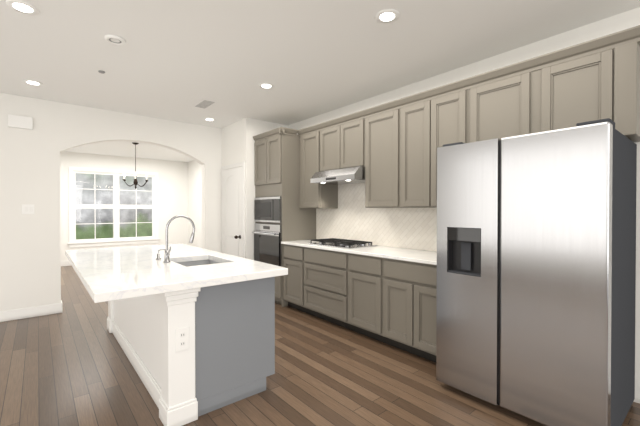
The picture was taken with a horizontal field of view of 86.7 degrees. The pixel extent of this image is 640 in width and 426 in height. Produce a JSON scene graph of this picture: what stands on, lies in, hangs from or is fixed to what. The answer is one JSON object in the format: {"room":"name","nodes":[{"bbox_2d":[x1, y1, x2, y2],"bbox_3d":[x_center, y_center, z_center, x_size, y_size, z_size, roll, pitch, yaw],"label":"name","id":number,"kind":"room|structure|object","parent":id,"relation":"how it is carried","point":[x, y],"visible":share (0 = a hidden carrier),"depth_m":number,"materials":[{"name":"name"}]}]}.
{"room":"kitchen","nodes":[
{"label":"kitchen","id":0,"kind":"room"},
{"bbox_2d":[0,93,221,310],"bbox_3d":[-3.702,-0.068,4.302,7.320,2.760,0.150,0,1,-40],"label":"wall","id":1,"kind":"structure","parent":0,"point":[30,260],"depth_m":4.37,"materials":[{"name":"white paint"}]},
{"bbox_2d":[8,114,32,129],"bbox_3d":[-3.692,-1.121,4.179,0.230,0.150,0.035,0,1,-40],"label":"door chime","id":2,"kind":"object","parent":1,"relation":"attached to","point":[18,121],"visible":0.96,"depth_m":4.17,"materials":[{"name":"white plastic"}]},
{"bbox_2d":[22,204,33,213],"bbox_3d":[-3.650,-0.047,4.240,0.120,0.120,0.008,0,1,-40],"label":"switch plate","id":3,"kind":"object","parent":1,"relation":"attached to","point":[27,208],"visible":1,"depth_m":4.24,"materials":[{"name":"white plastic"}]},
{"bbox_2d":[0,302,61,321],"bbox_3d":[-4.856,1.257,3.243,3.815,0.130,0.019,0,1,-40],"label":"baseboard","id":4,"kind":"structure","parent":1,"relation":"attached to","point":[23,313],"depth_m":4.25,"materials":[{"name":"white wood"}]},
{"bbox_2d":[60,151,187,260],"bbox_3d":[-5.356,-0.108,8.911,3.660,2.760,0.150,0,1,-40],"label":"wall","id":5,"kind":"structure","parent":0,"point":[179,188],"depth_m":9.50,"materials":[{"name":"white paint"}]},
{"bbox_2d":[61,260,71,265],"bbox_3d":[-5.302,1.208,8.858,3.600,0.130,0.019,0,1,-40],"label":"baseboard","id":6,"kind":"structure","parent":5,"relation":"attached to","point":[63,263],"depth_m":8.16,"materials":[{"name":"white"}]},
{"bbox_2d":[67,167,159,247],"bbox_3d":[-5.327,-0.145,8.876,2.080,1.965,0.160,0,1,-40],"label":"dining window","id":7,"kind":"structure","parent":5,"relation":"in","point":[116,239],"depth_m":8.85,"materials":[{"name":"white"}]},
{"bbox_2d":[188,160,201,247],"bbox_3d":[-2.468,-0.103,8.421,0.150,2.760,4.600,0,1,-40],"label":"wall","id":8,"kind":"structure","parent":0,"point":[194,168],"depth_m":9.55,"materials":[{"name":"white paint"}]},
{"bbox_2d":[221,118,287,259],"bbox_3d":[-0.984,-0.081,5.883,1.120,2.760,0.900,0,1,-40],"label":"wall","id":9,"kind":"structure","parent":0,"point":[238,140],"depth_m":5.25,"materials":[{"name":"white paint"}]},
{"bbox_2d":[221,161,244,257],"bbox_3d":[-1.458,0.255,5.491,0.110,2.095,0.830,0,1,-40],"label":"pantry door","id":10,"kind":"structure","parent":9,"relation":"in","point":[233,209],"depth_m":5.48,"materials":[{"name":"white wood"}]},
{"bbox_2d":[0,266,639,425],"bbox_3d":[-2.234,1.378,2.576,7.350,0.100,14.000,0,1,-40],"label":"floor","id":11,"kind":"structure","parent":0,"point":[70,365],"depth_m":2.64,"materials":[{"name":"brown wood"}]},
{"bbox_2d":[107,277,274,425],"bbox_3d":[-1.379,0.891,3.200,0.801,0.863,2.363,0,1,-40],"label":"kitchen island","id":12,"kind":"object","parent":11,"relation":"on","point":[227,357],"visible":0.75,"depth_m":2.35,"materials":[{"name":"white wood"}]},
{"bbox_2d":[65,243,287,302],"bbox_3d":[-1.489,0.433,3.091,1.215,0.050,2.450,0,1,-40],"label":"island countertop","id":13,"kind":"structure","parent":12,"relation":"on","point":[110,274],"depth_m":2.47,"materials":[{"name":"white stone"}]},
{"bbox_2d":[156,249,165,259],"bbox_3d":[-1.402,0.362,3.001,0.098,0.091,0.044,0,1,-40],"label":"soap dispenser","id":14,"kind":"object","parent":13,"relation":"on","point":[158,257],"visible":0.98,"depth_m":2.98,"materials":[{"name":"silver metal"}]},
{"bbox_2d":[163,215,194,262],"bbox_3d":[-1.179,0.213,2.868,0.260,0.392,0.101,0,1,-40],"label":"faucet","id":15,"kind":"object","parent":13,"relation":"on","point":[166,256],"visible":1,"depth_m":2.82,"materials":[{"name":"silver metal"}]},
{"bbox_2d":[178,260,218,266],"bbox_3d":[-1.059,0.562,2.963,0.464,0.202,0.644,0,1,-40],"label":"sink","id":16,"kind":"object","parent":13,"relation":"in","point":[196,263],"depth_m":3.25,"materials":[{"name":"silver metal"}]},
{"bbox_2d":[175,326,188,351],"bbox_3d":[-0.860,0.789,2.121,0.084,0.145,0.008,0,1,-40],"label":"outlet","id":17,"kind":"object","parent":12,"relation":"attached to","point":[182,339],"visible":1,"depth_m":2.12,"materials":[{"name":"white plastic"}]},
{"bbox_2d":[253,127,315,306],"bbox_3d":[-0.532,0.062,5.150,0.659,2.487,0.798,0,1,-40],"label":"tall cabinet","id":18,"kind":"object","parent":11,"relation":"on","point":[276,162],"visible":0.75,"depth_m":4.83,"materials":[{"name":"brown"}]},
{"bbox_2d":[252,223,280,265],"bbox_3d":[-0.601,0.468,5.124,0.621,0.615,0.704,0,1,-40],"label":"wall oven","id":19,"kind":"object","parent":18,"relation":"in","point":[267,243],"visible":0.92,"depth_m":4.92,"materials":[{"name":"black glass"}]},
{"bbox_2d":[254,196,280,222],"bbox_3d":[-0.626,-0.051,5.099,0.426,0.368,0.704,0,1,-40],"label":"microwave","id":20,"kind":"object","parent":18,"relation":"in","point":[267,209],"visible":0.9,"depth_m":4.93,"materials":[{"name":"silver metal"}]},
{"bbox_2d":[283,244,298,309],"bbox_3d":[-0.133,0.867,4.711,0.616,0.884,0.478,0,1,-40],"label":"base cabinet","id":21,"kind":"object","parent":11,"relation":"on","point":[290,252],"depth_m":4.55,"materials":[{"name":"brown"}]},
{"bbox_2d":[299,246,346,326],"bbox_3d":[0.276,0.872,4.220,0.616,0.884,0.950,0,1,-40],"label":"base cabinet","id":22,"kind":"object","parent":11,"relation":"on","point":[322,273],"depth_m":4.05,"materials":[{"name":"brown"}]},
{"bbox_2d":[343,253,374,338],"bbox_3d":[0.713,0.876,3.696,0.616,0.884,0.565,0,1,-40],"label":"base cabinet","id":23,"kind":"object","parent":11,"relation":"on","point":[359,290],"depth_m":3.58,"materials":[{"name":"brown"}]},
{"bbox_2d":[375,257,436,362],"bbox_3d":[1.052,0.880,3.289,0.616,0.884,0.795,0,1,-40],"label":"base cabinet","id":24,"kind":"object","parent":11,"relation":"on","point":[392,302],"depth_m":3.12,"materials":[{"name":"brown"}]},
{"bbox_2d":[281,239,436,264],"bbox_3d":[0.509,0.416,3.921,0.637,0.030,2.507,0,1,-40],"label":"countertop","id":25,"kind":"structure","parent":24,"relation":"on","point":[416,255],"depth_m":3.56,"materials":[{"name":"white stone"}]},
{"bbox_2d":[308,238,377,248],"bbox_3d":[0.269,0.370,4.211,0.490,0.054,0.740,0,1,-40],"label":"cooktop","id":26,"kind":"object","parent":25,"relation":"in","point":[341,243],"visible":1,"depth_m":4.08,"materials":[{"name":"silver metal"}]},
{"bbox_2d":[436,118,636,425],"bbox_3d":[1.545,0.404,2.469,0.870,1.850,1.010,0,1,-40],"label":"refrigerator","id":27,"kind":"object","parent":11,"relation":"on","point":[536,264],"visible":1,"depth_m":2.09,"materials":[{"name":"grey metal"}]},
{"bbox_2d":[0,0,639,161],"bbox_3d":[-2.234,-1.482,2.551,7.350,0.100,14.000,0,1,-40],"label":"ceiling","id":28,"kind":"structure","parent":0,"point":[174,60],"depth_m":2.98,"materials":[{"name":"white paint"}]},
{"bbox_2d":[5,0,39,14],"bbox_3d":[-2.064,-1.426,2.355,0.180,0.006,0.180,0,1,-40],"label":"recessed light","id":29,"kind":"object","parent":28,"relation":"in","point":[23,7],"visible":1,"depth_m":2.35,"materials":[{"name":"white"}]},
{"bbox_2d":[22,80,43,85],"bbox_3d":[-3.172,-1.438,3.748,0.180,0.006,0.180,0,1,-40],"label":"recessed light","id":30,"kind":"object","parent":28,"relation":"in","point":[33,82],"visible":0.98,"depth_m":3.73,"materials":[{"name":"white"}]},
{"bbox_2d":[98,35,125,73],"bbox_3d":[-1.944,-1.427,3.102,0.150,0.018,0.945,0,1,-40],"label":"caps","id":31,"kind":"object","parent":28,"relation":"attached to","point":[114,39],"visible":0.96,"depth_m":2.79,"materials":[{"name":"white"}]},
{"bbox_2d":[122,142,147,188],"bbox_3d":[-3.880,-0.987,7.133,0.519,0.969,0.525,0,1,-40],"label":"chandelier","id":32,"kind":"object","parent":28,"relation":"hanging from","point":[135,182],"visible":1,"depth_m":7.12,"materials":[{"name":"brown metal"}]},
{"bbox_2d":[193,99,215,108],"bbox_3d":[-1.528,-1.443,4.493,0.180,0.011,0.380,0,1,-40],"label":"ceiling vent","id":33,"kind":"object","parent":28,"relation":"in","point":[204,103],"visible":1,"depth_m":4.46,"materials":[{"name":"white metal"}]},
{"bbox_2d":[204,118,215,120],"bbox_3d":[-1.714,-1.451,5.263,0.180,0.006,0.180,0,1,-40],"label":"recessed light","id":34,"kind":"object","parent":28,"relation":"in","point":[209,119],"visible":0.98,"depth_m":5.25,"materials":[{"name":"white"}]},
{"bbox_2d":[258,83,273,88],"bbox_3d":[-0.608,-1.439,3.842,0.180,0.006,0.180,0,1,-40],"label":"recessed light","id":35,"kind":"object","parent":28,"relation":"in","point":[266,85],"visible":1,"depth_m":3.82,"materials":[{"name":"white"}]},
{"bbox_2d":[375,9,399,22],"bbox_3d":[0.488,-1.427,2.464,0.180,0.006,0.180,0,1,-40],"label":"recessed light","id":36,"kind":"object","parent":28,"relation":"in","point":[387,16],"visible":1,"depth_m":2.46,"materials":[{"name":"white"}]},
{"bbox_2d":[288,7,639,402],"bbox_3d":[2.179,-0.052,2.531,0.150,2.760,8.300,0,1,-40],"label":"wall","id":37,"kind":"structure","parent":0,"point":[612,24],"depth_m":2.83,"materials":[{"name":"white paint"}]},
{"bbox_2d":[298,125,337,207],"bbox_3d":[-0.007,-0.594,4.759,0.347,1.055,0.548,0,1,-40],"label":"upper cabinet","id":38,"kind":"object","parent":37,"relation":"attached to","point":[311,195],"depth_m":4.65,"materials":[{"name":"brown"}]},
{"bbox_2d":[310,166,364,184],"bbox_3d":[0.315,-0.457,4.242,0.484,0.153,0.794,0,1,-40],"label":"range hood","id":39,"kind":"object","parent":38,"relation":"attached to","point":[352,175],"visible":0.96,"depth_m":4.06,"materials":[{"name":"silver metal"}]},
{"bbox_2d":[321,121,336,170],"bbox_3d":[0.270,-0.829,4.424,0.347,0.580,0.459,0,1,-40],"label":"upper cabinet","id":40,"kind":"object","parent":37,"relation":"attached to","point":[328,132],"depth_m":4.35,"materials":[{"name":"brown"}]},
{"bbox_2d":[337,113,364,168],"bbox_3d":[0.489,-0.826,4.161,0.347,0.580,0.457,0,1,-40],"label":"upper cabinet","id":41,"kind":"object","parent":37,"relation":"attached to","point":[351,131],"depth_m":4.05,"materials":[{"name":"brown"}]},
{"bbox_2d":[316,183,436,251],"bbox_3d":[0.750,-0.066,4.117,0.012,0.929,2.507,0,1,-40],"label":"backsplash","id":42,"kind":"structure","parent":37,"relation":"attached to","point":[351,217],"depth_m":4.20,"materials":[{"name":"tile"}]},
{"bbox_2d":[365,105,392,207],"bbox_3d":[0.795,-0.586,3.797,0.347,1.055,0.633,0,1,-40],"label":"upper cabinet","id":43,"kind":"object","parent":37,"relation":"attached to","point":[391,147],"depth_m":3.72,"materials":[{"name":"brown"}]},
{"bbox_2d":[393,97,420,207],"bbox_3d":[1.061,-0.583,3.477,0.347,1.055,0.500,0,1,-40],"label":"upper cabinet","id":44,"kind":"object","parent":37,"relation":"attached to","point":[407,115],"depth_m":3.44,"materials":[{"name":"brown"}]},
{"bbox_2d":[421,85,468,207],"bbox_3d":[1.275,-0.581,3.220,0.347,1.055,0.425,0,1,-40],"label":"upper cabinet","id":45,"kind":"object","parent":37,"relation":"attached to","point":[445,114],"depth_m":3.17,"materials":[{"name":"brown"}]},
{"bbox_2d":[469,65,532,142],"bbox_3d":[1.579,-0.802,2.854,0.347,0.605,0.525,0,1,-40],"label":"upper cabinet","id":46,"kind":"object","parent":37,"relation":"attached to","point":[500,105],"depth_m":2.73,"materials":[{"name":"brown"}]},
{"bbox_2d":[533,33,639,141],"bbox_3d":[1.926,-0.799,2.437,0.347,0.605,0.560,0,1,-40],"label":"upper cabinet","id":47,"kind":"object","parent":37,"relation":"attached to","point":[597,82],"depth_m":2.29,"materials":[{"name":"brown"}]},
{"label":"outside","id":48,"kind":"structure","parent":0,"visible":0},
{"bbox_2d":[75,173,151,239],"bbox_3d":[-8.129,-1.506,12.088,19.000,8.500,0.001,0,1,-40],"label":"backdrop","id":49,"kind":"structure","parent":48,"point":[89,199],"depth_m":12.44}
]}

